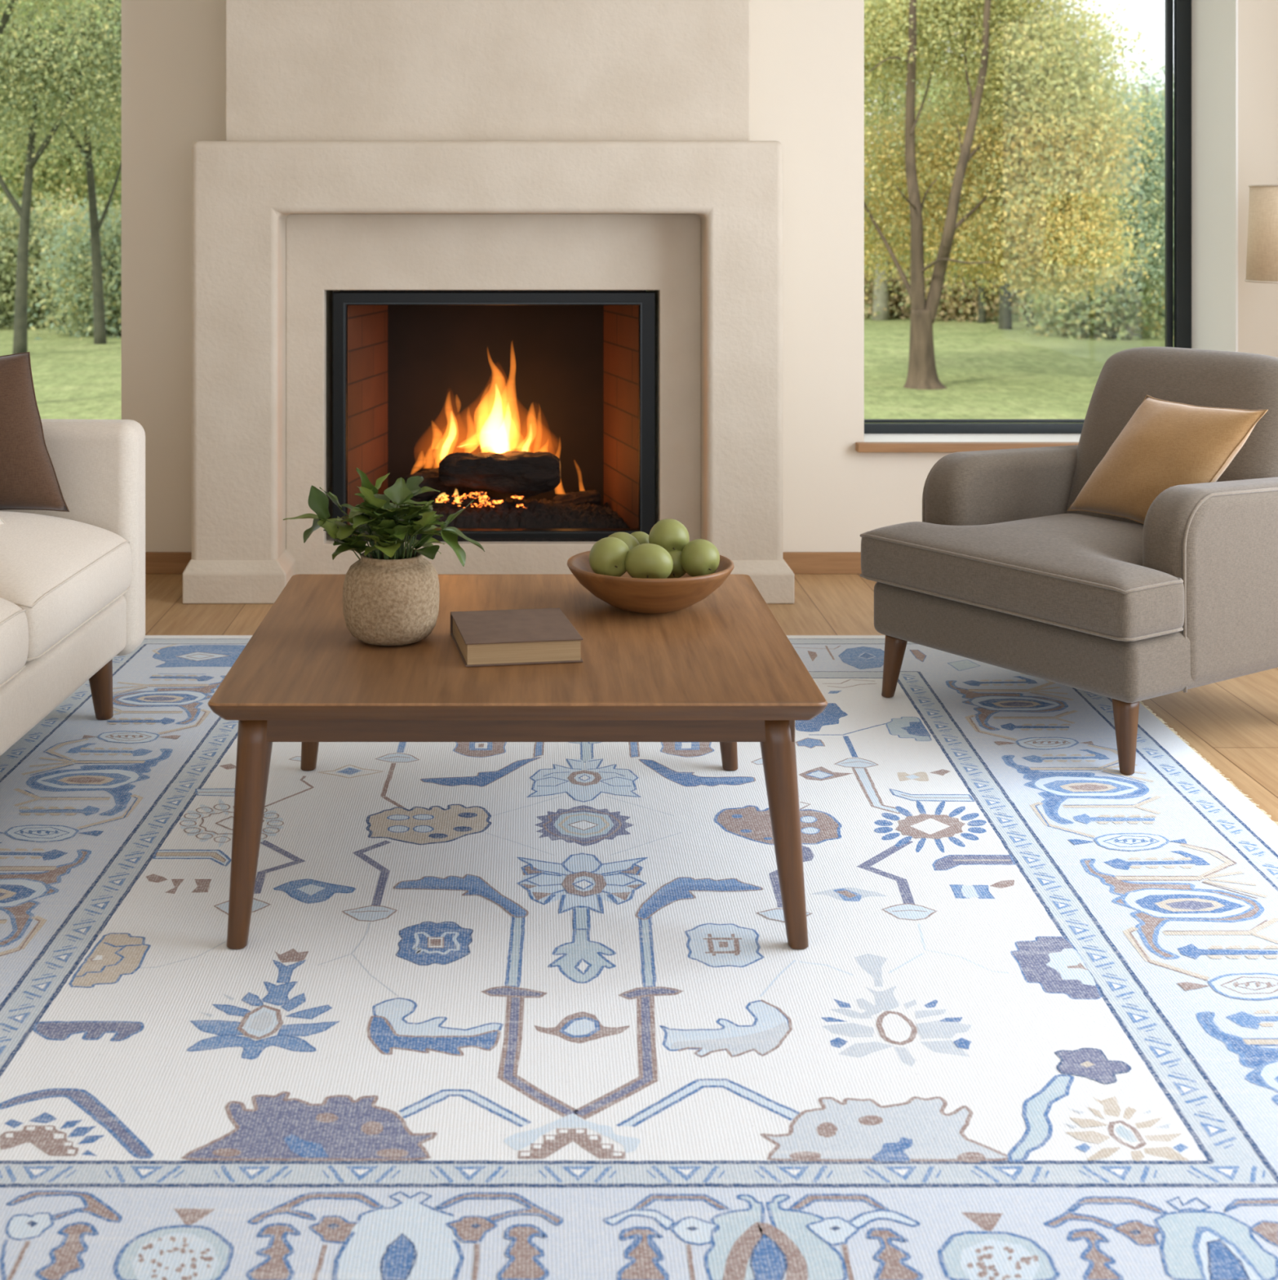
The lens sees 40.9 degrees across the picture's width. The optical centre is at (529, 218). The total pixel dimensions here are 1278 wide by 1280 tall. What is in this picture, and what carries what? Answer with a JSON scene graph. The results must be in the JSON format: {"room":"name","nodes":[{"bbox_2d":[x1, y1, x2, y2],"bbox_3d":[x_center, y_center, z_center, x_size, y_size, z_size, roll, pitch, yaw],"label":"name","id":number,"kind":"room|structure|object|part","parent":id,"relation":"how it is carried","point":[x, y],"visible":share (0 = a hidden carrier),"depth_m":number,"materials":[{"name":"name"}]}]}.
{"room":"living room","nodes":[
{"label":"living room","id":0,"kind":"room"},
{"bbox_2d":[121,0,1277,551],"bbox_3d":[0.050,-0.075,6.500,7.100,2.750,0.460,0,0,0],"label":"wall","id":1,"kind":"structure","parent":0,"point":[807,56],"depth_m":6.27,"materials":[{"name":"beige paint"}]},
{"bbox_2d":[145,551,191,573],"bbox_3d":[-2.176,1.261,6.261,2.047,0.078,0.018,0,0,0],"label":"baseboard","id":2,"kind":"structure","parent":1,"relation":"attached to","point":[156,562],"depth_m":6.25,"materials":[{"name":"brown wood"}]},
{"bbox_2d":[782,551,862,573],"bbox_3d":[2.082,1.261,6.261,2.437,0.078,0.018,0,0,0],"label":"baseboard","id":3,"kind":"structure","parent":1,"relation":"attached to","point":[800,562],"depth_m":6.25,"materials":[{"name":"brown wood"}]},
{"bbox_2d":[855,442,1079,452],"bbox_3d":[1.927,0.835,6.245,1.465,0.032,0.050,0,0,0],"label":"trim","id":4,"kind":"structure","parent":1,"relation":"attached to","point":[860,446],"depth_m":6.22,"materials":[{"name":"brown wood"}]},
{"bbox_2d":[864,433,1081,442],"bbox_3d":[1.909,0.844,6.481,1.363,0.004,0.419,0,0,0],"label":"trim","id":5,"kind":"structure","parent":1,"relation":"attached to","point":[868,437],"depth_m":6.56,"materials":[{"name":"white paint"}]},
{"bbox_2d":[864,0,1191,433],"bbox_3d":[1.913,-0.203,6.720,1.373,2.095,0.060,0,0,0],"label":"window","id":6,"kind":"structure","parent":1,"relation":"in","point":[1178,13],"depth_m":6.69,"materials":[{"name":"black metal"}]},
{"bbox_2d":[1191,0,1238,351],"bbox_3d":[2.596,-0.203,6.481,0.008,2.094,0.419,0,0,0],"label":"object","id":7,"kind":"structure","parent":1,"relation":"attached to","point":[1215,23],"depth_m":6.47,"materials":[{"name":"white paint"}]},
{"bbox_2d":[145,573,1277,825],"bbox_3d":[0.050,1.350,1.585,7.100,0.100,9.770,0,0,0],"label":"floor","id":8,"kind":"structure","parent":0,"point":[1233,723],"depth_m":4.82,"materials":[{"name":"brown wood"}]},
{"bbox_2d":[182,0,795,604],"bbox_3d":[-0.140,-0.075,6.212,2.067,2.750,0.897,0,0,0],"label":"fireplace","id":9,"kind":"object","parent":8,"relation":"on","point":[493,194],"visible":0.82,"depth_m":5.90,"materials":[{"name":"paint"}]},
{"bbox_3d":[-0.131,0.705,6.047,1.056,0.814,0.016,0,0,0],"label":"frame trim","id":10,"kind":"part","parent":9,"relation":"part of","materials":[{"name":"grey"}]},
{"bbox_3d":[-0.128,0.641,6.135,1.459,1.317,0.270,0,0,0],"label":"recessed panel","id":11,"kind":"part","parent":9,"relation":"part of","materials":[{"name":"paint"}]},
{"bbox_3d":[-0.127,0.697,6.070,1.145,0.874,0.050,0,0,0],"label":"firebox frame","id":12,"kind":"part","parent":9,"relation":"part of","materials":[{"name":"black metal"}]},
{"bbox_2d":[392,496,630,528],"bbox_3d":[-0.130,1.079,6.370,1.000,0.085,0.400,0,0,0],"label":"bed","id":13,"kind":"object","parent":9,"relation":"on","point":[543,513],"visible":0.69,"depth_m":6.21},
{"bbox_2d":[404,466,466,502],"bbox_3d":[-0.351,0.994,6.401,0.244,0.147,0.127,0,0,-29],"label":"log","id":14,"kind":"object","parent":13,"relation":"on","point":[431,477],"visible":0.45,"depth_m":6.36,"materials":[{"name":"wood"}]},
{"bbox_2d":[429,490,528,511],"bbox_3d":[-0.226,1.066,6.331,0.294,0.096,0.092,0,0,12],"label":"embers","id":15,"kind":"object","parent":13,"relation":"on","point":[465,502],"visible":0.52,"depth_m":6.31,"materials":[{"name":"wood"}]},
{"bbox_2d":[438,450,560,498],"bbox_3d":[-0.110,0.947,6.310,0.452,0.173,0.183,0,0,0],"label":"log","id":16,"kind":"object","parent":13,"relation":"on","point":[527,474],"visible":1,"depth_m":6.26,"materials":[{"name":"black wood"}]},
{"bbox_2d":[551,489,601,506],"bbox_3d":[0.173,1.076,6.464,0.200,0.092,0.082,0,0,-27],"label":"log","id":17,"kind":"object","parent":13,"relation":"on","point":[593,496],"visible":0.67,"depth_m":6.44,"materials":[{"name":"wood"}]},
{"bbox_3d":[-0.120,0.748,6.386,0.651,0.591,0.288,0,0,0],"label":"fire","id":18,"kind":"object","parent":13,"relation":"on","visible":0},
{"bbox_2d":[469,441,500,453],"bbox_3d":[-0.185,0.912,6.439,0.160,0.141,0.110,0,0,23],"label":"flame","id":19,"kind":"object","parent":18,"relation":"on","point":[487,446],"visible":0.27,"depth_m":6.41,"materials":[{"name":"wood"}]},
{"bbox_2d":[0,635,1277,1279],"bbox_3d":[0.109,1.294,3.520,3.135,0.011,3.780,0,0,0],"label":"area rug","id":20,"kind":"object","parent":8,"relation":"on","point":[487,1011],"visible":0.82,"depth_m":2.83,"materials":[{"name":"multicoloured carpet"}]},
{"bbox_2d":[0,418,145,755],"bbox_3d":[-1.526,0.850,3.645,0.971,0.900,1.780,0,0,3],"label":"sofa","id":21,"kind":"object","parent":20,"relation":"on","point":[73,582],"visible":1,"depth_m":4.08,"materials":[{"name":"beige fabric"}]},
{"bbox_2d":[0,516,6,524],"bbox_3d":[-1.505,0.558,3.876,0.606,0.345,0.219,0,0,-41],"label":"throw pillow","id":22,"kind":"object","parent":21,"relation":"on","point":[2,522],"visible":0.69,"depth_m":3.99,"materials":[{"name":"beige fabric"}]},
{"bbox_2d":[0,597,28,684],"bbox_3d":[-1.425,0.824,3.259,0.731,0.255,0.723,0,0,3],"label":"seat cushion","id":23,"kind":"object","parent":21,"relation":"on","point":[14,619],"depth_m":3.49,"materials":[{"name":"beige fabric"}]},
{"bbox_2d":[0,351,69,511],"bbox_3d":[-1.435,0.542,4.247,0.609,0.420,0.177,0,0,0],"label":"throw pillow","id":24,"kind":"object","parent":21,"relation":"on","point":[28,481],"visible":1,"depth_m":4.19,"materials":[{"name":"brown fabric"}]},
{"bbox_2d":[0,511,132,662],"bbox_3d":[-1.386,0.824,4.003,0.731,0.255,0.753,0,0,3],"label":"seat cushion","id":25,"kind":"object","parent":21,"relation":"on","point":[69,571],"depth_m":3.95,"materials":[{"name":"beige fabric"}]},
{"bbox_3d":[-1.111,1.192,4.397,0.070,0.194,0.076,0,0,3],"label":"leg","id":26,"kind":"part","parent":21,"relation":"part of","materials":[{"name":"brown wood"}]},
{"bbox_2d":[208,573,827,949],"bbox_3d":[-0.021,1.068,3.530,1.090,0.442,1.090,0,0,0],"label":"coffee table","id":27,"kind":"object","parent":20,"relation":"on","point":[722,668],"visible":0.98,"depth_m":3.09,"materials":[{"name":"brown wood"}]},
{"bbox_3d":[-0.495,1.086,3.053,0.083,0.406,0.081,0,0,0],"label":"leg","id":28,"kind":"part","parent":27,"relation":"part of","materials":[{"name":"brown wood"}]},
{"bbox_3d":[-0.495,1.086,3.990,0.083,0.406,0.066,0,0,0],"label":"leg","id":29,"kind":"part","parent":27,"relation":"part of","materials":[{"name":"brown wood"}]},
{"bbox_2d":[342,548,439,645],"bbox_3d":[-0.279,0.760,3.441,0.194,0.173,0.194,0,0,0],"label":"vase","id":30,"kind":"object","parent":27,"relation":"on","point":[386,602],"visible":0.87,"depth_m":3.37,"materials":[{"name":"beige stone"}]},
{"bbox_2d":[283,467,484,566],"bbox_3d":[-0.282,0.632,3.414,0.303,0.263,0.294,0,0,-45],"label":"greenery","id":31,"kind":"object","parent":30,"relation":"in","point":[385,525],"visible":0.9,"depth_m":3.41,"materials":[{"name":"green plant"}]},
{"bbox_2d":[450,608,582,666],"bbox_3d":[-0.030,0.824,3.373,0.226,0.046,0.261,0,0,-9],"label":"book","id":32,"kind":"object","parent":27,"relation":"on","point":[496,637],"visible":1,"depth_m":3.28,"materials":[{"name":"brown paper"}]},
{"bbox_2d":[567,551,734,613],"bbox_3d":[0.262,0.796,3.712,0.362,0.102,0.362,0,0,0],"label":"wooden bowl","id":33,"kind":"object","parent":27,"relation":"on","point":[627,593],"visible":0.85,"depth_m":3.58,"materials":[{"name":"brown wood"}]},
{"bbox_2d":[589,537,630,577],"bbox_3d":[0.172,0.726,3.654,0.088,0.090,0.088,0,0,22],"label":"apple","id":34,"kind":"object","parent":33,"relation":"in","point":[607,556],"visible":0.86,"depth_m":3.62,"materials":[{"name":"green food"}]},
{"bbox_2d":[608,532,639,550],"bbox_3d":[0.201,0.731,3.754,0.087,0.086,0.084,0,0,21],"label":"apple","id":35,"kind":"object","parent":33,"relation":"in","point":[630,540],"visible":0.17,"depth_m":3.73,"materials":[{"name":"green food"}]},
{"bbox_2d":[630,531,648,544],"bbox_3d":[0.243,0.725,3.800,0.064,0.059,0.062,0,0,22],"label":"apple","id":36,"kind":"object","parent":33,"relation":"in","point":[642,537],"visible":0.29,"depth_m":3.78,"materials":[{"name":"green food"}]},
{"bbox_2d":[625,543,673,578],"bbox_3d":[0.253,0.731,3.624,0.102,0.086,0.086,0,0,25],"label":"apple","id":37,"kind":"object","parent":33,"relation":"in","point":[645,561],"visible":0.87,"depth_m":3.59,"materials":[{"name":"green food"}]},
{"bbox_2d":[667,550,686,578],"bbox_3d":[0.312,0.750,3.719,0.072,0.068,0.069,0,0,21],"label":"apple","id":38,"kind":"object","parent":33,"relation":"in","point":[677,571],"visible":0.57,"depth_m":3.69,"materials":[{"name":"green food"}]},
{"bbox_2d":[648,519,689,551],"bbox_3d":[0.304,0.700,3.734,0.088,0.088,0.086,0,0,18],"label":"apple","id":39,"kind":"object","parent":38,"relation":"on","point":[670,535],"visible":0.81,"depth_m":3.70,"materials":[{"name":"green food"}]},
{"bbox_2d":[680,538,719,577],"bbox_3d":[0.367,0.732,3.680,0.084,0.084,0.083,0,0,-14],"label":"apple","id":40,"kind":"object","parent":33,"relation":"in","point":[700,557],"visible":0.93,"depth_m":3.65,"materials":[{"name":"green food"}]},
{"bbox_3d":[0.447,1.086,3.990,0.083,0.406,0.066,0,0,0],"label":"leg","id":41,"kind":"part","parent":27,"relation":"part of","materials":[{"name":"brown wood"}]},
{"bbox_3d":[0.450,1.086,3.053,0.089,0.406,0.081,0,0,0],"label":"leg","id":42,"kind":"part","parent":27,"relation":"part of","materials":[{"name":"brown wood"}]},
{"bbox_2d":[859,346,1277,775],"bbox_3d":[1.525,0.832,4.522,0.968,0.935,0.864,0,0,-34],"label":"armchair","id":43,"kind":"object","parent":20,"relation":"on","point":[997,570],"visible":0.89,"depth_m":4.23,"materials":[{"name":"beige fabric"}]},
{"bbox_3d":[0.988,1.204,4.606,0.062,0.171,0.062,0,0,-33],"label":"leg","id":44,"kind":"part","parent":43,"relation":"part of","materials":[{"name":"brown wood"}]},
{"bbox_3d":[1.401,0.886,4.865,0.690,0.472,0.140,0,0,-33],"label":"arm","id":45,"kind":"part","parent":43,"relation":"part of","materials":[{"name":"beige fabric"}]},
{"bbox_2d":[861,513,1184,637],"bbox_3d":[1.403,0.882,4.441,0.675,0.181,0.864,0,0,-33],"label":"seat cushion","id":46,"kind":"object","parent":43,"relation":"on","point":[1077,575],"depth_m":4.22,"materials":[{"name":"beige fabric"}]},
{"bbox_3d":[1.393,1.204,3.994,0.062,0.171,0.062,0,0,-34],"label":"leg","id":47,"kind":"part","parent":43,"relation":"part of","materials":[{"name":"brown wood"}]},
{"bbox_2d":[1067,395,1268,524],"bbox_3d":[1.653,0.637,4.462,0.206,0.329,0.544,0,0,-19],"label":"throw pillow","id":48,"kind":"object","parent":43,"relation":"on","point":[1164,445],"visible":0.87,"depth_m":4.40,"materials":[{"name":"tan leather"}]},
{"bbox_3d":[1.793,0.646,4.699,0.329,0.565,0.657,0,0,-33],"label":"backrest","id":49,"kind":"part","parent":43,"relation":"part of","materials":[{"name":"beige fabric"}]},
{"bbox_3d":[1.793,0.886,4.273,0.690,0.472,0.140,0,0,-33],"label":"arm","id":50,"kind":"part","parent":43,"relation":"part of","materials":[{"name":"beige fabric"}]},
{"bbox_2d":[1244,184,1277,284],"bbox_3d":[2.585,0.594,5.620,0.431,1.412,0.431,0,0,0],"label":"floor lamp","id":51,"kind":"object","parent":8,"relation":"on","point":[1262,260],"visible":0.91,"depth_m":5.56,"materials":[{"name":"fabric"}]},
{"label":"outside","id":52,"kind":"structure","parent":0,"visible":0},
{"bbox_2d":[0,313,1164,419],"bbox_3d":[0.000,1.921,52.000,120.000,0.124,90.000,0,0,0],"label":"lawn","id":53,"kind":"structure","parent":52,"point":[988,371],"depth_m":21.16,"materials":[{"name":"green plant"}]},
{"bbox_2d":[0,193,81,329],"bbox_3d":[-9.367,1.039,29.950,3.787,3.487,2.988,0,0,-12],"label":"shrub","id":54,"kind":"object","parent":53,"relation":"on","point":[9,237],"visible":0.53,"depth_m":29.57,"materials":[{"name":"green plant"}]},
{"bbox_2d":[0,141,120,217],"bbox_3d":[-17.841,-0.107,42.120,31.398,6.253,4.055,0,0,0],"label":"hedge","id":55,"kind":"object","parent":53,"relation":"on","point":[120,141],"visible":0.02,"depth_m":41.35,"materials":[{"name":"green plant"}]},
{"bbox_2d":[0,0,121,354],"bbox_3d":[-6.983,-2.191,24.084,5.677,8.388,4.320,0,0,-3],"label":"tree","id":56,"kind":"object","parent":53,"relation":"on","point":[36,70],"visible":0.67,"depth_m":23.85,"materials":[{"name":"green plant"}]},
{"bbox_2d":[0,57,121,229],"bbox_3d":[-9.550,-2.050,34.064,6.895,8.105,5.100,0,0,-9],"label":"tree","id":57,"kind":"object","parent":53,"relation":"on","point":[52,175],"visible":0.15,"depth_m":33.08,"materials":[{"name":"green plant"}]},
{"bbox_2d":[0,0,121,344],"bbox_3d":[-6.689,-2.231,26.031,5.206,8.470,4.574,0,0,12],"label":"tree","id":58,"kind":"object","parent":53,"relation":"on","point":[99,314],"visible":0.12,"depth_m":25.93,"materials":[{"name":"green plant"}]},
{"bbox_2d":[0,0,121,85],"bbox_3d":[-5.504,-1.619,16.946,4.599,7.241,4.183,0,0,-7],"label":"tree","id":59,"kind":"object","parent":53,"relation":"on","point":[13,5],"visible":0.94,"depth_m":17.02,"materials":[{"name":"green plant"}]},
{"bbox_2d":[9,184,114,325],"bbox_3d":[-8.484,0.999,31.004,3.220,3.270,3.200,0,0,-40],"label":"shrub","id":60,"kind":"object","parent":53,"relation":"on","point":[55,206],"visible":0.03,"depth_m":30.72,"materials":[{"name":"green plant"}]},
{"bbox_2d":[13,182,121,339],"bbox_3d":[-6.759,0.965,27.870,3.182,3.092,3.299,0,0,39],"label":"shrub","id":61,"kind":"object","parent":53,"relation":"on","point":[77,268],"visible":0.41,"depth_m":27.46,"materials":[{"name":"green plant"}]},
{"bbox_2d":[864,3,978,320],"bbox_3d":[6.491,-2.108,31.985,6.186,8.222,4.770,0,0,-6],"label":"tree","id":62,"kind":"object","parent":53,"relation":"on","point":[882,296],"visible":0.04,"depth_m":31.85,"materials":[{"name":"green plant"}]},
{"bbox_2d":[864,163,986,212],"bbox_3d":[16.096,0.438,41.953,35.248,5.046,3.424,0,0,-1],"label":"tree","id":63,"kind":"object","parent":53,"relation":"on","point":[944,163],"visible":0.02,"depth_m":41.48,"materials":[{"name":"green plant"}]},
{"bbox_2d":[866,57,986,323],"bbox_3d":[8.110,-0.641,31.395,4.117,5.285,4.145,0,0,-41],"label":"tree","id":64,"kind":"object","parent":53,"relation":"on","point":[982,317],"visible":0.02,"depth_m":30.94,"materials":[{"name":"green plant"}]},
{"bbox_2d":[864,213,989,319],"bbox_3d":[6.975,1.181,33.010,3.748,2.998,3.084,0,0,10],"label":"shrub","id":65,"kind":"object","parent":53,"relation":"on","point":[868,303],"visible":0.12,"depth_m":32.31,"materials":[{"name":"green plant"}]},
{"bbox_2d":[869,190,1027,323],"bbox_3d":[8.099,0.939,32.018,3.417,3.417,3.092,0,0,-18],"label":"shrub","id":66,"kind":"object","parent":53,"relation":"on","point":[959,310],"visible":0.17,"depth_m":31.50,"materials":[{"name":"green plant"}]},
{"bbox_2d":[867,48,1146,329],"bbox_3d":[7.839,-0.655,29.237,4.714,5.313,4.056,0,0,-38],"label":"tree","id":67,"kind":"object","parent":53,"relation":"on","point":[1005,313],"visible":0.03,"depth_m":28.94,"materials":[{"name":"green plant"}]},
{"bbox_2d":[864,0,1164,389],"bbox_3d":[4.755,-0.793,20.203,5.352,5.584,3.776,0,0,8],"label":"tree","id":68,"kind":"object","parent":53,"relation":"on","point":[1038,153],"visible":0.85,"depth_m":19.39,"materials":[{"name":"green plant"}]},
{"bbox_2d":[990,284,1040,315],"bbox_3d":[10.013,1.021,34.917,3.757,3.142,3.254,0,0,15],"label":"shrub","id":69,"kind":"object","parent":53,"relation":"on","point":[1018,292],"visible":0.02,"depth_m":34.41,"materials":[{"name":"green plant"}]},
{"bbox_2d":[919,55,1133,326],"bbox_3d":[8.828,-0.610,30.370,4.570,5.223,3.964,0,0,-29],"label":"tree","id":70,"kind":"object","parent":53,"relation":"on","point":[1028,307],"visible":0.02,"depth_m":29.94,"materials":[{"name":"green plant"}]},
{"bbox_2d":[964,231,1164,340],"bbox_3d":[9.274,1.182,27.511,3.378,2.735,3.336,0,0,-36],"label":"shrub","id":71,"kind":"object","parent":53,"relation":"on","point":[1063,319],"visible":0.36,"depth_m":26.87,"materials":[{"name":"green plant"}]},
{"bbox_2d":[991,48,1164,339],"bbox_3d":[9.430,-0.332,27.046,4.248,4.676,4.198,0,0,-30],"label":"bush","id":72,"kind":"object","parent":53,"relation":"on","point":[1147,188],"visible":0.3,"depth_m":26.38,"materials":[{"name":"green plant"}]},
{"bbox_2d":[1114,62,1164,260],"bbox_3d":[11.687,-0.619,29.822,4.542,5.243,4.255,0,0,6],"label":"tree","id":73,"kind":"object","parent":53,"relation":"on","point":[1137,71],"visible":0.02,"depth_m":30.07,"materials":[{"name":"green plant"}]},
{"bbox_2d":[1148,224,1164,328],"bbox_3d":[10.945,0.900,29.880,3.982,3.829,3.306,0,0,-6],"label":"shrub","id":74,"kind":"object","parent":53,"relation":"on","point":[1160,307],"visible":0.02,"depth_m":29.50,"materials":[{"name":"green plant"}]}
]}

